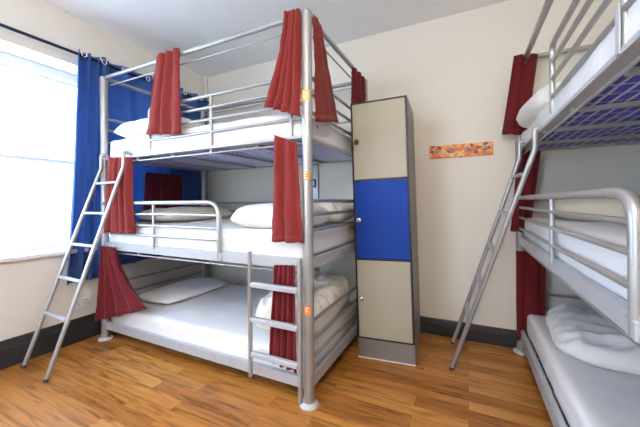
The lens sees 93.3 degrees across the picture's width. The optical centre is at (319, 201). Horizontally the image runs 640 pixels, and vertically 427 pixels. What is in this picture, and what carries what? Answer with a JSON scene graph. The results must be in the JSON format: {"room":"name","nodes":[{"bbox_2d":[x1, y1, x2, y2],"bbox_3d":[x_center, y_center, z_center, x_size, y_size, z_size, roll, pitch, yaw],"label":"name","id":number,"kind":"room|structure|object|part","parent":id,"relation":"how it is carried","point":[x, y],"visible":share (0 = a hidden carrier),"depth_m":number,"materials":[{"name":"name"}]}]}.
{"room":"dormitory","nodes":[
{"label":"dormitory","id":0,"kind":"room"},
{"bbox_2d":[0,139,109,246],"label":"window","id":1,"kind":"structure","parent":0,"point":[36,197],"depth_m":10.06,"materials":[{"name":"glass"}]},
{"bbox_2d":[0,0,204,340],"bbox_3d":[-2.621,-0.194,1.946,0.280,2.840,4.608,0,0,26],"label":"wall","id":2,"kind":"structure","parent":0,"point":[26,286],"depth_m":2.51,"materials":[{"name":"paint"}]},
{"bbox_2d":[0,246,96,262],"bbox_3d":[-2.404,0.429,2.283,0.284,0.034,2.780,0,0,26],"label":"trim","id":3,"kind":"structure","parent":2,"relation":"attached to","point":[25,255],"depth_m":2.40,"materials":[{"name":"white wood"}]},
{"bbox_2d":[0,51,109,253],"bbox_3d":[-2.575,-0.376,2.364,0.080,1.624,2.700,0,0,26],"label":"window","id":4,"kind":"structure","parent":2,"relation":"in","point":[11,61],"depth_m":2.59,"materials":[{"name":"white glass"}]},
{"bbox_3d":[-2.598,-0.731,2.374,0.035,0.774,2.580,0,0,26],"label":"sash","id":5,"kind":"part","parent":4,"relation":"part of","materials":[{"name":"white"}]},
{"bbox_3d":[-2.556,0.006,2.356,0.035,0.770,2.580,0,0,26],"label":"sash","id":6,"kind":"part","parent":4,"relation":"part of","materials":[{"name":"white"}]},
{"bbox_2d":[0,313,110,369],"bbox_3d":[-2.437,1.122,1.962,0.018,0.205,4.390,0,0,26],"label":"baseboard","id":7,"kind":"structure","parent":2,"relation":"attached to","point":[13,351],"depth_m":2.43,"materials":[{"name":"paint"}]},
{"bbox_2d":[74,296,90,309],"bbox_3d":[-2.100,0.892,2.665,0.011,0.086,0.146,0,0,26],"label":"wall socket","id":8,"kind":"object","parent":2,"relation":"attached to","point":[85,301],"visible":0.77,"depth_m":2.67,"materials":[{"name":"white plastic"}]},
{"bbox_2d":[0,23,208,104],"bbox_3d":[-2.375,-1.266,2.038,0.094,0.051,4.195,0,0,26],"label":"curtain rod","id":9,"kind":"object","parent":2,"relation":"attached to","point":[1,24],"visible":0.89,"depth_m":2.48,"materials":[{"name":"black metal"}]},
{"bbox_2d":[67,49,108,284],"bbox_3d":[-2.046,-0.304,2.662,0.112,1.999,0.334,0,0,26],"label":"window curtain","id":10,"kind":"object","parent":9,"relation":"hanging from","point":[87,119],"visible":0.8,"depth_m":2.65,"materials":[{"name":"blue fabric"}]},
{"bbox_2d":[101,57,206,264],"bbox_3d":[-1.730,-0.350,3.337,0.128,1.941,1.267,0,0,26],"label":"window curtain","id":11,"kind":"object","parent":9,"relation":"hanging from","point":[125,104],"visible":0.27,"depth_m":3.11,"materials":[{"name":"blue fabric"}]},
{"bbox_2d":[41,0,508,76],"bbox_3d":[-0.383,-1.682,0.964,5.227,0.100,4.808,0,0,26],"label":"ceiling","id":12,"kind":"structure","parent":0,"point":[155,26],"depth_m":2.70,"materials":[{"name":"paint"}]},
{"bbox_2d":[0,331,569,426],"bbox_3d":[-0.360,1.248,0.962,5.227,0.080,4.808,0,0,26],"label":"floor","id":13,"kind":"structure","parent":0,"point":[122,380],"depth_m":1.93,"materials":[{"name":"brown wood"}]},
{"bbox_2d":[21,150,131,382],"bbox_3d":[-1.889,0.401,2.369,0.435,1.644,0.595,0,0,26],"label":"ladder","id":14,"kind":"object","parent":13,"relation":"on","point":[66,320],"visible":0.98,"depth_m":2.32,"materials":[{"name":"silver metal"}]},
{"bbox_2d":[98,8,367,410],"bbox_3d":[-0.754,0.041,2.733,2.166,2.342,1.263,0,0,26],"label":"bunk bed","id":15,"kind":"object","parent":13,"relation":"on","point":[311,376],"visible":0.61,"depth_m":2.09,"materials":[{"name":"silver metal"}]},
{"bbox_3d":[-1.915,0.048,2.690,0.064,2.322,0.064,0,0,26],"label":"post","id":16,"kind":"part","parent":15,"relation":"part of","materials":[{"name":"silver metal"}]},
{"bbox_3d":[-1.675,-0.636,3.194,0.023,0.232,1.069,0,0,26],"label":"rail","id":17,"kind":"part","parent":15,"relation":"part of","materials":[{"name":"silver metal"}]},
{"bbox_2d":[103,157,135,233],"bbox_3d":[-1.684,-0.057,2.526,0.404,0.649,0.067,0,0,26],"label":"privacy curtain","id":18,"kind":"object","parent":15,"relation":"hanging from","point":[120,219],"visible":0.84,"depth_m":2.49,"materials":[{"name":"red fabric"}]},
{"bbox_2d":[94,246,146,321],"bbox_3d":[-1.637,0.711,2.499,0.655,0.645,0.090,0,0,26],"label":"privacy curtain","id":19,"kind":"object","parent":15,"relation":"hanging from","point":[116,296],"visible":1,"depth_m":2.55,"materials":[{"name":"red fabric"}]},
{"bbox_3d":[-1.669,0.099,3.193,0.023,0.202,1.069,0,0,26],"label":"rail","id":20,"kind":"part","parent":15,"relation":"part of","materials":[{"name":"silver metal"}]},
{"bbox_3d":[-1.679,-1.099,3.194,0.034,0.032,1.120,0,0,26],"label":"canopy rail","id":21,"kind":"part","parent":15,"relation":"part of","materials":[{"name":"silver metal"}]},
{"bbox_3d":[-1.307,0.186,2.382,1.360,0.188,0.019,0,0,26],"label":"guard rail","id":22,"kind":"part","parent":15,"relation":"part of","materials":[{"name":"silver metal"}]},
{"bbox_3d":[-1.300,0.199,2.378,1.376,0.409,0.033,0,0,26],"label":"guard rail","id":23,"kind":"part","parent":15,"relation":"part of","materials":[{"name":"silver metal"}]},
{"bbox_2d":[142,172,182,219],"bbox_3d":[-1.689,0.001,3.253,0.042,0.604,0.502,0,0,26],"label":"privacy curtain","id":24,"kind":"object","parent":15,"relation":"hanging from","point":[158,186],"visible":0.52,"depth_m":3.26,"materials":[{"name":"red fabric"}]},
{"bbox_2d":[146,48,181,134],"bbox_3d":[-1.192,-0.808,2.293,0.416,0.644,0.054,0,0,28],"label":"privacy curtain","id":25,"kind":"object","parent":15,"relation":"hanging from","point":[165,108],"visible":1,"depth_m":2.27,"materials":[{"name":"red fabric"}]},
{"bbox_3d":[-1.663,0.849,3.193,0.023,0.242,1.069,0,0,26],"label":"rail","id":26,"kind":"part","parent":15,"relation":"part of","materials":[{"name":"silver metal"}]},
{"bbox_3d":[-1.002,-1.105,2.242,2.050,0.032,0.034,0,0,26],"label":"canopy rail","id":27,"kind":"part","parent":15,"relation":"part of","materials":[{"name":"silver metal"}]},
{"bbox_3d":[-1.425,0.044,3.697,0.064,2.322,0.064,0,0,26],"label":"post","id":28,"kind":"part","parent":15,"relation":"part of","materials":[{"name":"silver metal"}]},
{"bbox_3d":[-0.725,-0.590,2.109,1.442,0.342,0.025,0,0,26],"label":"guard rail","id":29,"kind":"part","parent":15,"relation":"part of","materials":[{"name":"silver metal"}]},
{"bbox_3d":[-0.697,0.382,2.076,0.058,0.050,0.012,0,0,26],"label":"guard plate","id":30,"kind":"part","parent":15,"relation":"part of","materials":[{"name":"silver metal"}]},
{"bbox_3d":[-0.719,-0.580,2.106,1.430,0.192,0.021,0,0,26],"label":"guard rail","id":31,"kind":"part","parent":15,"relation":"part of","materials":[{"name":"silver metal"}]},
{"bbox_3d":[-0.751,-0.381,2.745,2.078,0.016,1.148,0,0,26],"label":"deck frame","id":32,"kind":"part","parent":15,"relation":"part of","materials":[{"name":"silver metal"}]},
{"bbox_3d":[-0.745,0.381,2.745,2.078,0.062,1.148,0,0,26],"label":"deck frame","id":33,"kind":"part","parent":15,"relation":"part of","materials":[{"name":"silver metal"}]},
{"bbox_2d":[110,111,351,169],"bbox_3d":[-0.759,-0.475,2.729,1.992,0.191,1.078,0,0,26],"label":"mattress","id":34,"kind":"object","parent":15,"relation":"on","point":[136,145],"visible":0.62,"depth_m":2.21,"materials":[{"name":"white cotton fabric"}]},
{"bbox_2d":[114,117,203,137],"bbox_3d":[-1.390,-0.638,2.754,0.802,0.181,0.560,0,0,23],"label":"pillow","id":35,"kind":"object","parent":34,"relation":"on","point":[139,127],"visible":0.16,"depth_m":2.54,"materials":[{"name":"white fabric"}]},
{"bbox_3d":[-0.740,1.084,2.745,2.078,0.065,1.148,0,0,26],"label":"deck frame","id":36,"kind":"part","parent":15,"relation":"part of","materials":[{"name":"silver metal"}]},
{"bbox_2d":[110,218,354,257],"bbox_3d":[-0.756,0.265,2.727,1.990,0.185,1.070,0,0,26],"label":"mattress","id":37,"kind":"object","parent":15,"relation":"on","point":[236,238],"visible":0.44,"depth_m":2.17,"materials":[{"name":"white cotton sheet"}]},
{"bbox_2d":[136,206,231,220],"bbox_3d":[-1.315,0.118,3.009,0.578,0.140,0.793,0,0,26],"label":"pillow","id":38,"kind":"object","parent":37,"relation":"on","point":[180,210],"visible":0.83,"depth_m":2.73,"materials":[{"name":"beige fabric"}]},
{"bbox_2d":[230,203,330,228],"bbox_3d":[-0.269,0.099,2.177,0.616,0.181,0.522,0,0,24],"label":"pillow","id":39,"kind":"object","parent":37,"relation":"on","point":[257,215],"visible":0.46,"depth_m":2.00,"materials":[{"name":"white fabric"}]},
{"bbox_2d":[313,202,353,222],"bbox_3d":[0.035,0.085,2.630,0.449,0.198,0.448,0,0,26],"label":"duvet","id":40,"kind":"object","parent":37,"relation":"on","point":[330,206],"visible":0.48,"depth_m":2.45,"materials":[{"name":"fabric"}]},
{"bbox_2d":[111,283,356,374],"bbox_3d":[-0.747,1.000,2.729,1.994,0.185,1.074,0,0,26],"label":"mattress","id":41,"kind":"object","parent":15,"relation":"on","point":[217,319],"visible":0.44,"depth_m":2.37,"materials":[{"name":"white cotton fabric"}]},
{"bbox_2d":[138,277,227,303],"bbox_3d":[-1.350,0.878,3.062,0.485,0.094,0.802,0,0,27],"label":"pillow","id":42,"kind":"object","parent":41,"relation":"on","point":[189,288],"visible":1,"depth_m":2.89,"materials":[{"name":"white fabric"}]},
{"bbox_2d":[255,270,350,337],"bbox_3d":[-0.088,0.769,2.414,0.514,0.347,0.956,0,0,21],"label":"duvet","id":43,"kind":"object","parent":41,"relation":"on","point":[328,288],"visible":0.42,"depth_m":2.20,"materials":[{"name":"fabric"}]},
{"bbox_3d":[-0.512,-1.108,3.249,2.050,0.032,0.034,0,0,26],"label":"canopy rail","id":44,"kind":"part","parent":15,"relation":"part of","materials":[{"name":"silver metal"}]},
{"bbox_2d":[264,8,301,116],"bbox_3d":[-0.234,-0.817,1.822,0.270,0.643,0.061,0,0,26],"label":"privacy curtain","id":45,"kind":"object","parent":15,"relation":"hanging from","point":[283,95],"visible":1,"depth_m":1.78,"materials":[{"name":"red fabric"}]},
{"bbox_2d":[269,265,296,373],"bbox_3d":[-0.225,0.701,1.845,0.201,0.638,0.039,0,0,26],"label":"privacy curtain","id":46,"kind":"object","parent":15,"relation":"hanging from","point":[282,344],"visible":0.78,"depth_m":1.84,"materials":[{"name":"red fabric"}]},
{"bbox_3d":[-0.503,0.057,3.249,1.999,0.115,0.021,0,0,26],"label":"rail","id":47,"kind":"part","parent":15,"relation":"part of","materials":[{"name":"silver metal"}]},
{"bbox_2d":[272,135,303,242],"bbox_3d":[-0.196,-0.083,1.798,0.218,0.655,0.050,0,0,26],"label":"privacy curtain","id":48,"kind":"object","parent":15,"relation":"hanging from","point":[286,218],"visible":1,"depth_m":1.79,"materials":[{"name":"red fabric"}]},
{"bbox_3d":[-0.071,0.029,1.793,0.064,2.330,0.064,0,0,26],"label":"post","id":49,"kind":"part","parent":15,"relation":"part of","materials":[{"name":"silver metal"}]},
{"bbox_2d":[313,14,338,122],"bbox_3d":[0.051,-0.807,1.989,0.026,0.647,0.378,0,0,26],"label":"privacy curtain","id":50,"kind":"object","parent":15,"relation":"hanging from","point":[325,107],"visible":1,"depth_m":1.90,"materials":[{"name":"red fabric"}]},
{"bbox_3d":[0.168,-0.651,2.297,0.023,0.232,1.069,0,0,26],"label":"rail","id":51,"kind":"part","parent":15,"relation":"part of","materials":[{"name":"silver metal"}]},
{"bbox_3d":[0.174,0.084,2.297,0.023,0.202,1.069,0,0,26],"label":"rail","id":52,"kind":"part","parent":15,"relation":"part of","materials":[{"name":"silver metal"}]},
{"bbox_3d":[0.180,0.834,2.296,0.023,0.242,1.069,0,0,26],"label":"rail","id":53,"kind":"part","parent":15,"relation":"part of","materials":[{"name":"silver metal"}]},
{"bbox_3d":[0.164,-1.114,2.297,0.034,0.032,1.120,0,0,26],"label":"canopy rail","id":54,"kind":"part","parent":15,"relation":"part of","materials":[{"name":"silver metal"}]},
{"bbox_3d":[-0.508,-0.645,3.249,1.999,0.230,0.021,0,0,26],"label":"rail","id":55,"kind":"part","parent":15,"relation":"part of","materials":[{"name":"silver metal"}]},
{"bbox_2d":[351,66,365,103],"bbox_3d":[0.339,-0.943,2.594,0.046,0.329,0.344,0,0,26],"label":"privacy curtain","id":56,"kind":"object","parent":15,"relation":"hanging from","point":[358,86],"visible":0.75,"depth_m":2.50,"materials":[{"name":"red fabric"}]},
{"bbox_3d":[0.419,0.029,2.800,0.064,2.322,0.064,0,0,26],"label":"post","id":57,"kind":"part","parent":15,"relation":"part of","materials":[{"name":"silver metal"}]},
{"bbox_2d":[350,95,420,365],"bbox_3d":[0.556,0.213,2.492,0.427,1.966,0.528,-2,-1,22],"label":"locker","id":58,"kind":"object","parent":13,"relation":"on","point":[382,130],"visible":1,"depth_m":2.27,"materials":[{"name":"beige metal"}]},
{"bbox_3d":[0.445,-0.463,2.278,0.397,0.581,0.016,-2,-1,22],"label":"door","id":59,"kind":"part","parent":58,"relation":"part of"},
{"bbox_3d":[0.463,0.137,2.272,0.397,0.590,0.016,-2,-1,22],"label":"door","id":60,"kind":"part","parent":58,"relation":"part of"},
{"bbox_3d":[0.482,0.740,2.266,0.397,0.587,0.016,-2,-1,22],"label":"door","id":61,"kind":"part","parent":58,"relation":"part of","materials":[{"name":"beige wood"}]},
{"bbox_2d":[449,125,548,370],"bbox_3d":[1.185,0.377,2.111,0.544,1.644,0.740,0,0,26],"label":"ladder","id":62,"kind":"object","parent":13,"relation":"on","point":[466,312],"visible":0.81,"depth_m":2.04,"materials":[{"name":"silver metal"}]},
{"bbox_2d":[513,0,639,426],"bbox_3d":[1.641,0.021,1.226,1.236,2.342,2.166,0,0,26],"label":"bunk bed","id":63,"kind":"object","parent":13,"relation":"on","point":[624,315],"visible":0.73,"depth_m":1.14,"materials":[{"name":"silver metal"}]},
{"bbox_2d":[502,53,537,134],"bbox_3d":[1.543,-0.826,2.334,0.244,0.631,0.058,0,0,26],"label":"privacy curtain","id":64,"kind":"object","parent":63,"relation":"hanging from","point":[522,78],"visible":0.84,"depth_m":2.34,"materials":[{"name":"red fabric"}]},
{"bbox_3d":[1.586,0.020,2.392,0.064,2.322,0.064,0,0,26],"label":"post","id":65,"kind":"part","parent":63,"relation":"part of","materials":[{"name":"silver metal"}]},
{"bbox_2d":[510,151,540,232],"bbox_3d":[1.575,-0.076,2.317,0.203,0.633,0.049,0,0,26],"label":"privacy curtain","id":66,"kind":"object","parent":63,"relation":"hanging from","point":[529,188],"visible":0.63,"depth_m":2.31,"materials":[{"name":"red fabric"}]},
{"bbox_2d":[516,251,545,340],"bbox_3d":[1.617,0.729,2.316,0.193,0.694,0.051,0,0,26],"label":"privacy curtain","id":67,"kind":"object","parent":63,"relation":"hanging from","point":[530,274],"visible":0.73,"depth_m":2.33,"materials":[{"name":"red fabric"}]},
{"bbox_3d":[1.164,-1.122,1.454,0.034,0.032,2.050,0,0,26],"label":"canopy rail","id":68,"kind":"part","parent":63,"relation":"part of","materials":[{"name":"silver metal"}]},
{"bbox_3d":[1.649,1.037,1.225,1.148,0.080,2.078,0,0,26],"label":"deck frame","id":69,"kind":"part","parent":63,"relation":"part of","materials":[{"name":"silver metal"}]},
{"bbox_3d":[2.096,0.819,2.147,1.069,0.242,0.023,0,0,26],"label":"rail","id":70,"kind":"part","parent":63,"relation":"part of","materials":[{"name":"silver metal"}]},
{"bbox_3d":[0.912,-0.604,1.018,0.025,0.342,1.042,0,0,26],"label":"guard rail","id":71,"kind":"part","parent":63,"relation":"part of","materials":[{"name":"silver metal"}]},
{"bbox_3d":[2.080,-1.129,2.148,1.120,0.032,0.034,0,0,26],"label":"canopy rail","id":72,"kind":"part","parent":63,"relation":"part of","materials":[{"name":"silver metal"}]},
{"bbox_3d":[1.170,0.130,1.564,0.019,0.180,1.855,0,0,26],"label":"guard rail","id":73,"kind":"part","parent":63,"relation":"part of","materials":[{"name":"silver metal"}]},
{"bbox_2d":[524,218,626,299],"bbox_3d":[1.626,0.191,1.232,1.074,0.173,1.995,0,0,26],"label":"mattress","id":74,"kind":"object","parent":63,"relation":"on","point":[614,262],"visible":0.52,"depth_m":1.17,"materials":[{"name":"white fabric"}]},
{"bbox_2d":[555,195,639,220],"bbox_3d":[1.798,0.037,1.728,0.746,0.162,0.578,0,0,26],"label":"pillow","id":75,"kind":"object","parent":74,"relation":"on","point":[607,207],"visible":0.45,"depth_m":1.61,"materials":[{"name":"beige fabric"}]},
{"bbox_3d":[1.167,0.140,1.556,0.033,0.364,1.871,0,0,26],"label":"guard rail","id":76,"kind":"part","parent":63,"relation":"part of","materials":[{"name":"silver metal"}]},
{"bbox_3d":[1.643,0.298,1.226,1.148,0.063,2.078,0,0,26],"label":"deck frame","id":77,"kind":"part","parent":63,"relation":"part of","materials":[{"name":"silver metal"}]},
{"bbox_2d":[521,0,639,148],"bbox_3d":[1.616,-0.475,1.236,1.082,0.152,1.991,0,0,26],"label":"mattress","id":78,"kind":"object","parent":63,"relation":"on","point":[605,50],"visible":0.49,"depth_m":1.25,"materials":[{"name":"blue fabric"}]},
{"bbox_2d":[516,81,561,127],"bbox_3d":[1.692,-0.616,1.888,0.727,0.220,0.634,0,0,20],"label":"pillow","id":79,"kind":"object","parent":78,"relation":"on","point":[530,110],"visible":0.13,"depth_m":1.87,"materials":[{"name":"white fabric"}]},
{"bbox_3d":[1.637,-0.400,1.226,1.148,0.016,2.078,0,0,26],"label":"deck frame","id":80,"kind":"part","parent":63,"relation":"part of","materials":[{"name":"silver metal"}]},
{"bbox_2d":[527,314,639,426],"bbox_3d":[1.640,0.938,1.229,1.055,0.187,1.993,0,0,26],"label":"mattress","id":81,"kind":"object","parent":63,"relation":"on","point":[588,395],"visible":0.51,"depth_m":1.41,"materials":[{"name":"white cotton sheet"}]},
{"bbox_2d":[546,304,639,375],"bbox_3d":[1.786,0.766,1.669,0.839,0.190,0.727,0,0,32],"label":"duvet","id":82,"kind":"object","parent":81,"relation":"on","point":[582,334],"visible":0.87,"depth_m":1.59,"materials":[{"name":"white fabric"}]},
{"bbox_3d":[0.909,-0.594,1.012,0.021,0.192,1.030,0,0,26],"label":"guard rail","id":83,"kind":"part","parent":63,"relation":"part of","materials":[{"name":"silver metal"}]},
{"bbox_3d":[0.790,-0.455,0.802,0.004,0.134,0.024,0,0,26],"label":"guard plate","id":84,"kind":"part","parent":63,"relation":"part of","materials":[{"name":"silver metal"}]},
{"bbox_3d":[0.758,0.307,0.732,0.012,0.051,0.058,0,0,26],"label":"guard plate","id":85,"kind":"part","parent":63,"relation":"part of","materials":[{"name":"silver metal"}]},
{"bbox_2d":[207,0,639,329],"bbox_3d":[0.646,-0.220,3.030,5.207,2.840,0.200,0,0,26],"label":"wall","id":86,"kind":"structure","parent":0,"point":[453,71],"depth_m":2.64,"materials":[{"name":"paint"}]},
{"bbox_2d":[205,76,208,277],"bbox_3d":[-1.463,-0.275,3.906,0.025,2.690,0.026,0,0,26],"label":"pipe","id":87,"kind":"object","parent":86,"relation":"attached to","point":[205,76],"visible":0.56,"depth_m":3.90,"materials":[{"name":"white plastic"}]},
{"bbox_2d":[313,164,319,271],"bbox_3d":[-0.041,0.196,3.239,0.070,1.420,0.028,0,0,26],"label":"wall trunking","id":88,"kind":"structure","parent":86,"relation":"attached to","point":[315,166],"depth_m":3.22,"materials":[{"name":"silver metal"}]},
{"bbox_2d":[430,141,492,158],"bbox_3d":[1.210,-0.444,2.609,0.500,0.110,0.063,0,0,26],"label":"board","id":89,"kind":"object","parent":86,"relation":"attached to","point":[480,148],"visible":1,"depth_m":2.61,"materials":[{"name":"metal"}]},
{"bbox_2d":[420,316,534,349],"bbox_3d":[0.645,1.128,2.914,4.727,0.145,0.018,0,0,26],"label":"baseboard","id":90,"kind":"structure","parent":86,"relation":"attached to","point":[503,337],"depth_m":2.58,"materials":[{"name":"paint"}]}
]}

